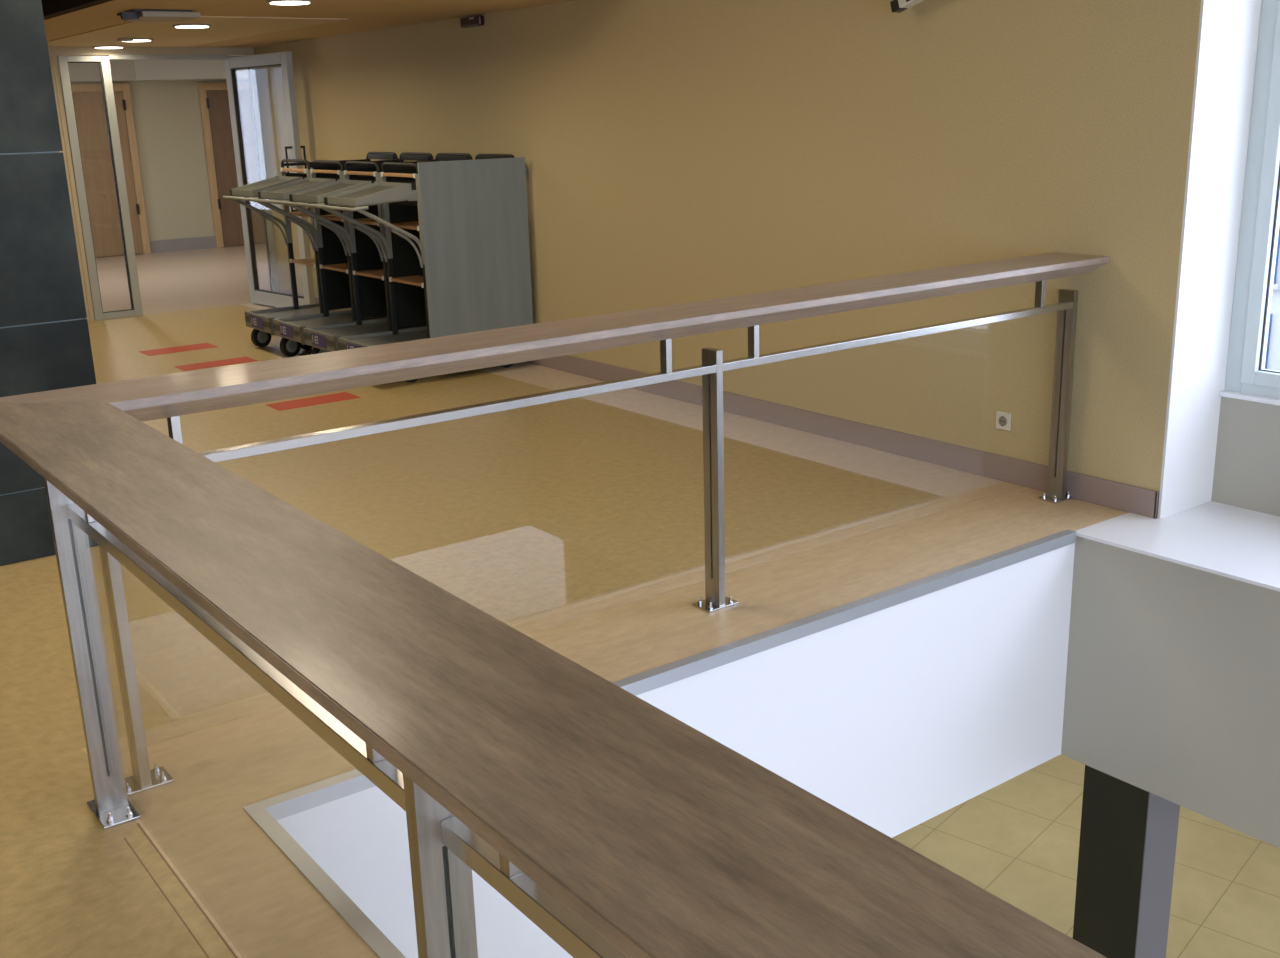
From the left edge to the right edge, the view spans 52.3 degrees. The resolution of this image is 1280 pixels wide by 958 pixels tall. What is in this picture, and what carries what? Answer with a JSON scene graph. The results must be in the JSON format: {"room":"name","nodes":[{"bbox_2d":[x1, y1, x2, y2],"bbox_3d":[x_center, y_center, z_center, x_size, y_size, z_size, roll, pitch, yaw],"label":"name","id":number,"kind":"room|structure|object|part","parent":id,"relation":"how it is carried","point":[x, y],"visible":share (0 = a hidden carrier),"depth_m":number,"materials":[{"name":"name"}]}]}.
{"room":"upper floor landing","nodes":[
{"label":"upper floor landing","id":0,"kind":"room"},
{"bbox_2d":[0,0,98,565],"bbox_3d":[-3.338,-1.080,5.022,1.985,3.050,0.724,-13,19,-35],"label":"tiled pillar","id":1,"kind":"structure","parent":0,"point":[45,344],"depth_m":5.29,"materials":[{"name":"grey tile"}]},
{"bbox_2d":[57,55,106,55],"bbox_3d":[-5.021,-5.213,15.534,8.600,0.130,6.240,-13,19,-35],"label":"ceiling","id":2,"kind":"structure","parent":0,"point":[57,55],"depth_m":16.56,"materials":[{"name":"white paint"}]},
{"bbox_2d":[48,47,253,320],"bbox_3d":[-7.519,-2.476,10.210,10.720,3.143,0.130,-13,19,-35],"label":"wall","id":3,"kind":"structure","parent":0,"point":[53,51],"depth_m":11.96,"materials":[{"name":"beige paint"}]},
{"bbox_2d":[57,56,142,320],"bbox_3d":[-4.978,-2.666,12.052,0.440,2.365,0.060,-13,19,-35],"label":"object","id":4,"kind":"structure","parent":3,"relation":"in","point":[103,61],"depth_m":12.02,"materials":[{"name":"grey metal"}]},
{"bbox_2d":[107,55,227,59],"bbox_3d":[-4.394,-3.936,12.172,1.100,0.040,0.060,-13,19,-35],"label":"trim","id":5,"kind":"structure","parent":3,"relation":"attached to","point":[111,57],"depth_m":12.12,"materials":[{"name":"grey"}]},
{"bbox_2d":[228,56,278,291],"bbox_3d":[-3.813,-2.935,12.882,0.270,2.365,0.060,-13,19,-35],"label":"window","id":6,"kind":"structure","parent":3,"relation":"in","point":[252,72],"depth_m":12.86,"materials":[{"name":"grey"}]},
{"bbox_2d":[224,51,314,307],"bbox_3d":[-3.471,-2.787,12.338,0.200,2.333,1.221,-14,20,-37],"label":"door","id":7,"kind":"structure","parent":3,"relation":"in","point":[258,296],"depth_m":12.32,"materials":[{"name":"grey metal"}]},
{"bbox_3d":[-3.120,-2.737,11.902,0.200,0.580,0.020,-15,21,-40],"label":"handle","id":8,"kind":"part","parent":7,"relation":"part of","materials":[{"name":"black"}]},
{"bbox_2d":[68,59,248,81],"bbox_3d":[-6.135,-5.389,17.041,8.400,0.290,2.300,-13,19,-35],"label":"ceiling","id":9,"kind":"structure","parent":0,"point":[181,69],"depth_m":17.65,"materials":[{"name":"grey paint"}]},
{"bbox_2d":[71,80,264,257],"bbox_3d":[-6.826,-4.693,18.237,8.600,3.000,0.100,-13,19,-35],"label":"wall","id":10,"kind":"structure","parent":0,"point":[166,114],"depth_m":18.40,"materials":[{"name":"beige paint"}]},
{"bbox_2d":[71,83,150,256],"bbox_3d":[-7.422,-4.184,17.783,1.200,2.300,0.095,-13,19,-35],"label":"door","id":11,"kind":"structure","parent":10,"relation":"in","point":[88,101],"depth_m":17.90,"materials":[{"name":"brown wood"}]},
{"bbox_2d":[150,236,216,252],"bbox_3d":[-6.752,-3.321,18.577,8.400,0.170,0.015,-13,19,-35],"label":"baseboard","id":12,"kind":"structure","parent":10,"relation":"attached to","point":[169,245],"depth_m":18.71,"materials":[{"name":"grey"}]},
{"bbox_2d":[197,82,265,247],"bbox_3d":[-5.709,-4.579,19.003,1.180,2.300,0.095,-13,19,-35],"label":"door","id":13,"kind":"structure","parent":10,"relation":"in","point":[213,97],"depth_m":18.83,"materials":[{"name":"brown wood"}]},
{"bbox_2d":[41,0,572,47],"bbox_3d":[-5.653,-3.022,7.413,10.720,0.727,6.240,-13,19,-35],"label":"ceiling","id":14,"kind":"structure","parent":0,"point":[363,15],"depth_m":8.63,"materials":[{"name":"beige paint"}]},
{"bbox_2d":[117,9,200,21],"bbox_3d":[-3.087,-2.934,8.276,0.460,0.055,0.430,-13,19,-35],"label":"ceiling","id":15,"kind":"structure","parent":14,"relation":"attached to","point":[134,15],"depth_m":8.15,"materials":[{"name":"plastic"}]},
{"bbox_2d":[47,16,348,45],"bbox_3d":[-3.663,-3.509,10.274,1.350,0.007,3.490,-13,19,-35],"label":"ceiling panel","id":16,"kind":"object","parent":14,"relation":"attached to","point":[223,27],"visible":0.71,"depth_m":9.99,"materials":[{"name":"warm brown wood veneer"}]},
{"bbox_2d":[92,45,124,48],"bbox_3d":[-4.741,-3.853,11.642,0.270,0.016,0.270,-13,19,-35],"label":"ceiling light","id":17,"kind":"object","parent":16,"relation":"attached to","point":[106,46],"visible":1,"depth_m":11.56,"materials":[{"name":"beige plastic"}]},
{"bbox_2d":[96,47,122,48],"bbox_3d":[-4.740,-3.848,11.644,0.230,0.005,0.230,-13,19,-35],"label":"diffuser","id":18,"kind":"object","parent":17,"relation":"attached to","point":[96,47],"depth_m":11.63,"materials":[{"name":"white plastic"}]},
{"bbox_2d":[117,37,132,40],"bbox_3d":[-4.174,-3.565,10.581,0.120,0.024,0.120,-13,19,-35],"label":"smoke detector","id":19,"kind":"object","parent":16,"relation":"attached to","point":[122,38],"visible":1,"depth_m":10.53,"materials":[{"name":"beige plastic"}]},
{"bbox_2d":[122,38,152,41],"bbox_3d":[-4.160,-3.623,10.770,0.270,0.016,0.270,-13,19,-35],"label":"ceiling light","id":20,"kind":"object","parent":16,"relation":"attached to","point":[134,39],"visible":0.77,"depth_m":10.72,"materials":[{"name":"beige plastic"}]},
{"bbox_2d":[122,40,150,41],"bbox_3d":[-4.160,-3.618,10.771,0.230,0.005,0.230,-13,19,-35],"label":"diffuser","id":21,"kind":"object","parent":20,"relation":"attached to","point":[133,40],"depth_m":10.78,"materials":[{"name":"white plastic"}]},
{"bbox_2d":[172,24,211,27],"bbox_3d":[-3.226,-3.260,9.393,0.270,0.016,0.270,-13,19,-35],"label":"ceiling light","id":22,"kind":"object","parent":16,"relation":"attached to","point":[174,25],"visible":1,"depth_m":9.31,"materials":[{"name":"beige plastic"}]},
{"bbox_2d":[175,26,208,27],"bbox_3d":[-3.226,-3.255,9.394,0.230,0.005,0.230,-13,19,-35],"label":"diffuser","id":23,"kind":"object","parent":22,"relation":"attached to","point":[175,26],"depth_m":9.37,"materials":[{"name":"white plastic"}]},
{"bbox_2d":[266,0,312,4],"bbox_3d":[-2.085,-2.841,7.771,0.270,0.016,0.270,-13,19,-35],"label":"recessed light","id":24,"kind":"object","parent":14,"relation":"in","point":[274,2],"visible":1,"depth_m":7.71,"materials":[{"name":"beige plastic"}]},
{"bbox_2d":[270,1,309,4],"bbox_3d":[-2.085,-2.835,7.772,0.230,0.005,0.230,-13,19,-35],"label":"diffuser","id":25,"kind":"object","parent":24,"relation":"attached to","point":[271,2],"depth_m":7.73,"materials":[{"name":"white plastic"}]},
{"bbox_2d":[0,243,1128,957],"bbox_3d":[-2.499,0.188,7.951,15.000,1.030,23.000,-13,19,-35],"label":"floor","id":26,"kind":"structure","parent":0,"point":[519,513],"depth_m":5.29,"materials":[{"name":"beige laminate"}]},
{"bbox_2d":[138,343,217,355],"bbox_3d":[-3.733,-1.050,10.555,0.560,0.002,0.275,-13,19,-35],"label":"floor stripe","id":27,"kind":"structure","parent":26,"relation":"on","point":[202,345],"depth_m":10.55,"materials":[{"name":"red paint"}]},
{"bbox_2d":[124,823,237,957],"bbox_3d":[-0.187,1.293,1.916,0.052,0.001,3.830,-13,19,-35],"label":"trim","id":28,"kind":"structure","parent":26,"relation":"on","point":[138,824],"depth_m":3.09,"materials":[{"name":"brown"}]},
{"bbox_2d":[174,357,256,370],"bbox_3d":[-3.209,-0.873,9.877,0.560,0.002,0.245,-13,19,-35],"label":"floor stripe","id":29,"kind":"structure","parent":26,"relation":"on","point":[217,363],"depth_m":9.87,"materials":[{"name":"red paint"}]},
{"bbox_2d":[223,152,398,349],"bbox_3d":[-2.544,-1.843,10.500,1.347,1.490,0.588,-13,19,-35],"label":"trolley","id":30,"kind":"object","parent":26,"relation":"on","point":[337,282],"visible":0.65,"depth_m":10.33,"materials":[{"name":"grey metal"}]},
{"bbox_3d":[-3.032,-2.098,10.404,0.460,0.344,0.028,-13,19,-35],"label":"arm","id":31,"kind":"part","parent":30,"relation":"part of","materials":[{"name":"grey plastic"}]},
{"bbox_2d":[230,176,302,197],"bbox_3d":[-2.892,-2.272,10.132,0.455,0.136,0.546,-13,19,-35],"label":"tray","id":32,"kind":"object","parent":30,"relation":"on","point":[251,190],"depth_m":10.08,"materials":[{"name":"grey"}]},
{"bbox_3d":[-2.710,-1.989,9.987,0.460,0.344,0.028,-13,19,-35],"label":"arm","id":33,"kind":"part","parent":30,"relation":"part of","materials":[{"name":"grey plastic"}]},
{"bbox_2d":[282,168,304,171],"bbox_3d":[-2.695,-2.422,10.233,0.048,0.022,0.478,-13,19,-35],"label":"shelf","id":34,"kind":"object","parent":30,"relation":"attached to","point":[283,169],"depth_m":10.25,"materials":[{"name":"orange wood"}]},
{"bbox_2d":[289,211,308,216],"bbox_3d":[-2.601,-2.111,10.386,0.258,0.022,0.478,-13,19,-35],"label":"shelf","id":35,"kind":"object","parent":30,"relation":"attached to","point":[297,213],"depth_m":10.31,"materials":[{"name":"orange wood"}]},
{"bbox_2d":[291,258,314,266],"bbox_3d":[-2.606,-1.742,10.479,0.218,0.022,0.478,-13,19,-35],"label":"shelf","id":36,"kind":"object","parent":30,"relation":"attached to","point":[307,261],"depth_m":10.51,"materials":[{"name":"orange wood"}]},
{"bbox_3d":[-2.567,-2.582,10.649,0.750,0.023,0.012,-13,19,-35],"label":"rail","id":37,"kind":"part","parent":30,"relation":"part of","materials":[{"name":"black"}]},
{"bbox_3d":[-2.217,-1.940,10.371,0.715,1.130,0.008,-13,19,-35],"label":"panel","id":38,"kind":"part","parent":30,"relation":"part of","materials":[{"name":"black fabric"}]},
{"bbox_2d":[266,392,360,410],"bbox_3d":[-2.118,-0.505,8.464,0.560,0.002,0.240,-13,19,-35],"label":"floor stripe","id":39,"kind":"structure","parent":26,"relation":"on","point":[305,402],"depth_m":8.46,"materials":[{"name":"red paint"}]},
{"bbox_2d":[251,152,434,356],"bbox_3d":[-2.185,-1.721,10.035,1.347,1.490,0.588,-13,19,-35],"label":"trolley","id":40,"kind":"object","parent":26,"relation":"on","point":[371,290],"visible":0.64,"depth_m":9.86,"materials":[{"name":"grey metal"}]},
{"bbox_3d":[-2.673,-1.977,9.939,0.460,0.344,0.028,-13,19,-35],"label":"arm","id":41,"kind":"part","parent":40,"relation":"part of","materials":[{"name":"grey plastic"}]},
{"bbox_2d":[258,177,334,200],"bbox_3d":[-2.533,-2.151,9.667,0.455,0.136,0.546,-13,19,-35],"label":"tray","id":42,"kind":"object","parent":40,"relation":"on","point":[281,192],"depth_m":9.62,"materials":[{"name":"grey"}]},
{"bbox_3d":[-2.351,-1.868,9.522,0.460,0.344,0.028,-13,19,-35],"label":"arm","id":43,"kind":"part","parent":40,"relation":"part of","materials":[{"name":"grey plastic"}]},
{"bbox_2d":[312,170,336,173],"bbox_3d":[-2.335,-2.301,9.768,0.048,0.022,0.478,-13,19,-35],"label":"shelf","id":44,"kind":"object","parent":40,"relation":"attached to","point":[313,171],"depth_m":9.75,"materials":[{"name":"orange wood"}]},
{"bbox_2d":[320,214,341,220],"bbox_3d":[-2.242,-1.990,9.921,0.258,0.022,0.478,-13,19,-35],"label":"shelf","id":45,"kind":"object","parent":40,"relation":"attached to","point":[330,217],"depth_m":9.85,"materials":[{"name":"orange wood"}]},
{"bbox_2d":[321,263,347,272],"bbox_3d":[-2.247,-1.621,10.014,0.218,0.022,0.478,-13,19,-35],"label":"shelf","id":46,"kind":"object","parent":40,"relation":"attached to","point":[342,267],"depth_m":10.03,"materials":[{"name":"orange wood"}]},
{"bbox_3d":[-2.207,-2.461,10.184,0.750,0.023,0.012,-13,19,-35],"label":"rail","id":47,"kind":"part","parent":40,"relation":"part of","materials":[{"name":"black metal"}]},
{"bbox_3d":[-1.858,-1.819,9.906,0.715,1.130,0.008,-13,19,-35],"label":"panel","id":48,"kind":"part","parent":40,"relation":"part of","materials":[{"name":"black fabric"}]},
{"bbox_2d":[282,153,472,353],"bbox_3d":[-1.826,-1.600,9.570,1.347,1.490,0.588,-13,19,-35],"label":"trolley","id":49,"kind":"object","parent":26,"relation":"on","point":[410,299],"visible":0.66,"depth_m":9.38,"materials":[{"name":"grey metal"}]},
{"bbox_3d":[-2.314,-1.855,9.474,0.460,0.344,0.028,-13,19,-35],"label":"arm","id":50,"kind":"part","parent":49,"relation":"part of","materials":[{"name":"grey plastic"}]},
{"bbox_2d":[289,179,371,203],"bbox_3d":[-2.173,-2.030,9.201,0.455,0.136,0.546,-13,19,-35],"label":"tray","id":51,"kind":"object","parent":49,"relation":"on","point":[315,195],"depth_m":9.16,"materials":[{"name":"grey"}]},
{"bbox_3d":[-1.992,-1.747,9.057,0.460,0.344,0.028,-13,19,-35],"label":"arm","id":52,"kind":"part","parent":49,"relation":"part of","materials":[{"name":"grey plastic"}]},
{"bbox_2d":[346,171,372,175],"bbox_3d":[-1.976,-2.179,9.303,0.048,0.022,0.478,-13,19,-35],"label":"shelf","id":53,"kind":"object","parent":49,"relation":"attached to","point":[348,173],"depth_m":9.33,"materials":[{"name":"orange wood"}]},
{"bbox_2d":[355,218,376,224],"bbox_3d":[-1.883,-1.869,9.456,0.258,0.022,0.478,-13,19,-35],"label":"shelf","id":54,"kind":"object","parent":49,"relation":"attached to","point":[369,221],"depth_m":9.39,"materials":[{"name":"orange wood"}]},
{"bbox_2d":[355,269,383,278],"bbox_3d":[-1.888,-1.500,9.548,0.218,0.022,0.478,-13,19,-35],"label":"shelf","id":55,"kind":"object","parent":49,"relation":"attached to","point":[376,273],"depth_m":9.56,"materials":[{"name":"orange wood"}]},
{"bbox_3d":[-1.848,-2.340,9.719,0.750,0.023,0.012,-13,19,-35],"label":"rail","id":56,"kind":"part","parent":49,"relation":"part of","materials":[{"name":"black"}]},
{"bbox_3d":[-1.499,-1.698,9.441,0.715,1.130,0.008,-13,19,-35],"label":"panel","id":57,"kind":"part","parent":49,"relation":"part of","materials":[{"name":"black fabric"}]},
{"bbox_2d":[316,154,532,381],"bbox_3d":[-1.459,-1.476,9.095,1.347,1.490,0.613,-13,19,-35],"label":"trolley","id":58,"kind":"object","parent":26,"relation":"on","point":[472,225],"visible":0.76,"depth_m":8.93,"materials":[{"name":"grey plastic"}]},
{"bbox_3d":[-1.954,-1.734,9.009,0.460,0.344,0.028,-13,19,-35],"label":"arm","id":59,"kind":"part","parent":58,"relation":"part of","materials":[{"name":"grey plastic"}]},
{"bbox_2d":[327,182,417,206],"bbox_3d":[-1.782,-1.900,8.694,0.455,0.131,0.438,-13,19,-35],"label":"tray","id":60,"kind":"object","parent":58,"relation":"on","point":[400,193],"depth_m":8.61,"materials":[{"name":"grey"}]},
{"bbox_3d":[-1.632,-1.625,8.592,0.460,0.344,0.028,-13,19,-35],"label":"arm","id":61,"kind":"part","parent":58,"relation":"part of","materials":[{"name":"grey plastic"}]},
{"bbox_2d":[383,173,412,177],"bbox_3d":[-1.617,-2.058,8.838,0.048,0.022,0.478,-13,19,-35],"label":"shelf","id":62,"kind":"object","parent":58,"relation":"attached to","point":[385,175],"depth_m":8.84,"materials":[{"name":"orange wood"}]},
{"bbox_3d":[-1.489,-2.219,9.254,0.750,0.023,0.012,-13,19,-35],"label":"rail","id":63,"kind":"part","parent":58,"relation":"part of","materials":[{"name":"black"}]},
{"bbox_2d":[391,221,418,229],"bbox_3d":[-1.524,-1.748,8.991,0.258,0.022,0.478,-13,19,-35],"label":"shelf","id":64,"kind":"object","parent":58,"relation":"attached to","point":[414,225],"depth_m":8.95,"materials":[{"name":"orange wood"}]},
{"bbox_2d":[391,275,422,286],"bbox_3d":[-1.529,-1.379,9.083,0.218,0.022,0.478,-13,19,-35],"label":"shelf","id":65,"kind":"object","parent":58,"relation":"attached to","point":[417,280],"depth_m":9.10,"materials":[{"name":"orange wood"}]},
{"bbox_2d":[135,497,949,720],"bbox_3d":[-0.173,0.356,5.224,3.553,0.001,0.598,-13,19,-35],"label":"trim","id":66,"kind":"structure","parent":26,"relation":"on","point":[141,680],"depth_m":4.84,"materials":[{"name":"beige"}]},
{"bbox_2d":[0,252,1109,957],"bbox_3d":[1.394,0.371,2.993,4.431,1.100,4.380,-13,19,-35],"label":"railing","id":67,"kind":"object","parent":26,"relation":"on","point":[615,825],"visible":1,"depth_m":1.75,"materials":[{"name":"brown wood"}]},
{"bbox_3d":[-1.424,0.425,3.361,0.076,0.951,0.030,-13,19,-35],"label":"post","id":68,"kind":"part","parent":67,"relation":"part of","materials":[{"name":"silver metal"}]},
{"bbox_3d":[-1.300,0.018,3.083,0.035,0.168,0.024,-13,19,-35],"label":"stem","id":69,"kind":"part","parent":67,"relation":"part of","materials":[{"name":"silver metal"}]},
{"bbox_3d":[-1.403,0.882,3.477,0.093,0.008,0.170,-13,19,-35],"label":"plate","id":70,"kind":"part","parent":67,"relation":"part of","materials":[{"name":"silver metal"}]},
{"bbox_3d":[-1.393,0.387,3.492,0.028,0.951,0.080,-13,19,-35],"label":"post","id":71,"kind":"part","parent":67,"relation":"part of","materials":[{"name":"silver metal"}]},
{"bbox_3d":[-1.379,0.841,3.621,0.140,0.008,0.100,-13,19,-35],"label":"plate","id":72,"kind":"part","parent":67,"relation":"part of","materials":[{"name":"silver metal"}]},
{"bbox_3d":[-1.231,-0.115,3.459,0.024,0.120,0.035,-13,19,-35],"label":"stem","id":73,"kind":"part","parent":67,"relation":"part of","materials":[{"name":"silver metal"}]},
{"bbox_3d":[-0.841,0.269,2.519,0.040,0.034,1.912,-13,19,-35],"label":"rail","id":74,"kind":"part","parent":67,"relation":"part of","materials":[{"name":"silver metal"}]},
{"bbox_3d":[-0.383,0.328,1.895,0.035,0.168,0.024,-13,19,-35],"label":"stem","id":75,"kind":"part","parent":67,"relation":"part of","materials":[{"name":"silver metal"}]},
{"bbox_3d":[-0.262,0.818,1.856,0.076,0.951,0.030,-13,19,-35],"label":"post","id":76,"kind":"part","parent":67,"relation":"part of","materials":[{"name":"silver metal"}]},
{"bbox_3d":[-0.564,-0.198,3.954,2.042,0.027,0.040,-13,19,-35],"label":"rail","id":77,"kind":"part","parent":67,"relation":"part of","materials":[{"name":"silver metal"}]},
{"bbox_3d":[-0.156,0.404,1.600,0.035,0.168,0.024,-13,19,-35],"label":"stem","id":78,"kind":"part","parent":67,"relation":"part of","materials":[{"name":"silver metal"}]},
{"bbox_3d":[0.323,0.662,1.012,0.040,0.034,1.914,-13,19,-35],"label":"rail","id":79,"kind":"part","parent":67,"relation":"part of","materials":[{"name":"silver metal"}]},
{"bbox_3d":[0.155,-0.533,4.440,4.428,0.081,0.286,-13,19,-35],"label":"handrail","id":80,"kind":"part","parent":67,"relation":"part of","materials":[{"name":"brown wood"}]},
{"bbox_3d":[0.088,-0.419,4.398,0.024,0.120,0.035,-13,19,-35],"label":"stem","id":81,"kind":"part","parent":67,"relation":"part of","materials":[{"name":"silver metal"}]},
{"bbox_3d":[0.264,0.005,4.673,0.028,0.951,0.080,-13,19,-35],"label":"post","id":82,"kind":"part","parent":67,"relation":"part of","materials":[{"name":"silver metal"}]},
{"bbox_3d":[0.278,0.459,4.802,0.140,0.008,0.100,-13,19,-35],"label":"plate","id":83,"kind":"part","parent":67,"relation":"part of","materials":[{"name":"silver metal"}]},
{"bbox_3d":[0.402,-0.491,4.622,0.024,0.120,0.035,-13,19,-35],"label":"stem","id":84,"kind":"part","parent":67,"relation":"part of","materials":[{"name":"silver metal"}]},
{"bbox_3d":[1.075,-0.575,5.121,1.996,0.027,0.040,-13,19,-35],"label":"rail","id":85,"kind":"part","parent":67,"relation":"part of","materials":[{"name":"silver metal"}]},
{"bbox_3d":[1.702,-0.791,5.547,0.024,0.120,0.035,-13,19,-35],"label":"stem","id":86,"kind":"part","parent":67,"relation":"part of","materials":[{"name":"silver metal"}]},
{"bbox_3d":[1.899,0.085,5.955,0.140,0.008,0.100,-13,19,-35],"label":"plate","id":87,"kind":"part","parent":67,"relation":"part of","materials":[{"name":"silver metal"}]},
{"bbox_3d":[1.885,-0.368,5.827,0.028,0.951,0.080,-13,19,-35],"label":"post","id":88,"kind":"part","parent":67,"relation":"part of","materials":[{"name":"silver metal"}]},
{"bbox_2d":[277,543,1074,957],"bbox_3d":[0.420,1.061,4.619,3.553,1.000,0.012,-13,19,-35],"label":"wall","id":89,"kind":"structure","parent":0,"point":[896,717],"depth_m":4.92,"materials":[{"name":"white paint"}]},
{"bbox_2d":[243,804,405,957],"bbox_3d":[0.083,1.270,2.038,0.044,0.047,3.746,-13,19,-35],"label":"trim","id":90,"kind":"structure","parent":89,"relation":"attached to","point":[335,896],"depth_m":3.10,"materials":[{"name":"grey metal"}]},
{"bbox_2d":[253,529,1076,819],"bbox_3d":[0.400,0.567,4.488,3.553,0.047,0.044,-13,19,-35],"label":"trim","id":91,"kind":"structure","parent":89,"relation":"attached to","point":[281,806],"depth_m":4.50,"materials":[{"name":"grey metal"}]},
{"bbox_2d":[253,0,1200,491],"bbox_3d":[-0.481,-1.641,9.428,0.650,3.630,9.867,-13,19,-35],"label":"wall","id":92,"kind":"structure","parent":0,"point":[674,151],"depth_m":6.77,"materials":[{"name":"yellow paint"}]},
{"bbox_2d":[460,15,484,27],"bbox_3d":[-1.193,-3.254,9.284,0.060,0.068,0.275,-13,19,-35],"label":"fire alarm","id":93,"kind":"object","parent":92,"relation":"attached to","point":[473,21],"visible":1,"depth_m":9.24,"materials":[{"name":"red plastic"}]},
{"bbox_2d":[279,289,1159,518],"bbox_3d":[-0.708,-0.877,9.412,0.014,0.122,9.807,-13,19,-35],"label":"baseboard","id":94,"kind":"structure","parent":92,"relation":"attached to","point":[1091,489],"depth_m":6.76,"materials":[{"name":"beige"}]},
{"bbox_2d":[890,0,923,12],"bbox_3d":[1.302,-2.259,6.028,0.144,0.180,0.272,-13,19,-35],"label":"security camera","id":95,"kind":"object","parent":92,"relation":"attached to","point":[897,6],"visible":1,"depth_m":6.06,"materials":[{"name":"white plastic"}]},
{"bbox_2d":[890,0,906,12],"bbox_3d":[1.211,-2.216,6.103,0.058,0.062,0.063,-13,19,-35],"label":"hood","id":96,"kind":"object","parent":95,"relation":"attached to","point":[897,6],"depth_m":6.08,"materials":[{"name":"black plastic"}]},
{"bbox_2d":[996,411,1010,430],"bbox_3d":[1.724,-0.275,6.192,0.012,0.084,0.084,-13,19,-35],"label":"wall socket","id":97,"kind":"object","parent":92,"relation":"attached to","point":[1003,420],"visible":1,"depth_m":6.19,"materials":[{"name":"white plastic"}]},
{"bbox_2d":[892,754,1279,957],"bbox_3d":[-0.096,3.754,4.415,13.500,0.100,11.200,-13,19,-35],"label":"floor","id":98,"kind":"structure","parent":0,"point":[1017,840],"depth_m":8.44,"materials":[{"name":"beige tile"}]},
{"bbox_2d":[1073,765,1179,957],"bbox_3d":[2.186,2.175,5.958,0.264,1.970,0.312,-13,19,-35],"label":"column","id":99,"kind":"structure","parent":98,"relation":"on","point":[1128,832],"depth_m":5.73,"materials":[{"name":"grey paint"}]},
{"bbox_2d":[1061,536,1279,847],"bbox_3d":[4.361,1.333,3.225,1.067,1.018,7.000,-13,19,-35],"label":"wall","id":100,"kind":"structure","parent":0,"point":[1172,688],"depth_m":5.22,"materials":[{"name":"grey paint"}]},
{"bbox_2d":[1076,501,1279,591],"bbox_3d":[4.245,0.860,3.013,0.821,0.014,7.000,-13,19,-35],"label":"ledge","id":101,"kind":"object","parent":100,"relation":"on","point":[1237,543],"visible":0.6,"depth_m":5.37,"materials":[{"name":"white paint"}]},
{"bbox_2d":[1158,0,1261,518],"bbox_3d":[2.457,-1.307,5.411,0.650,2.948,0.012,-13,19,-35],"label":"wall reveal","id":102,"kind":"structure","parent":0,"point":[1228,33],"depth_m":5.42,"materials":[{"name":"white paint"}]},
{"bbox_2d":[1211,396,1279,516],"bbox_3d":[4.708,0.537,3.196,0.250,0.485,6.861,-13,19,-35],"label":"wall","id":103,"kind":"structure","parent":0,"point":[1247,458],"depth_m":5.67,"materials":[{"name":"grey paint"}]},
{"bbox_2d":[1219,390,1279,405],"bbox_3d":[4.693,0.296,3.122,0.270,0.020,6.861,-13,19,-35],"label":"trim","id":104,"kind":"structure","parent":103,"relation":"on","point":[1243,396],"depth_m":5.60,"materials":[{"name":"white plastic"}]},
{"bbox_2d":[1225,0,1279,398],"bbox_3d":[4.612,-0.806,2.772,0.092,2.295,6.861,-13,19,-35],"label":"window","id":105,"kind":"structure","parent":103,"relation":"in","point":[1246,372],"depth_m":5.47,"materials":[{"name":"white"}]},
{"bbox_3d":[1.090,0.124,17.800,100.000,0.230,100.000,-13,19,-35],"label":"floor","id":106,"kind":"structure","parent":0,"visible":0},
{"bbox_2d":[1265,225,1279,370],"bbox_3d":[17.398,-7.056,18.781,10.120,12.100,23.100,-13,19,-35],"label":"office building","id":107,"kind":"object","parent":106,"relation":"on","point":[1272,362],"visible":0.06,"depth_m":21.39,"materials":[{"name":"grey"}]},
{"bbox_3d":[9.790,-3.338,22.003,0.240,0.077,2.100,-13,19,-35],"label":"window sill","id":108,"kind":"part","parent":107,"relation":"part of","materials":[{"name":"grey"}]}
]}

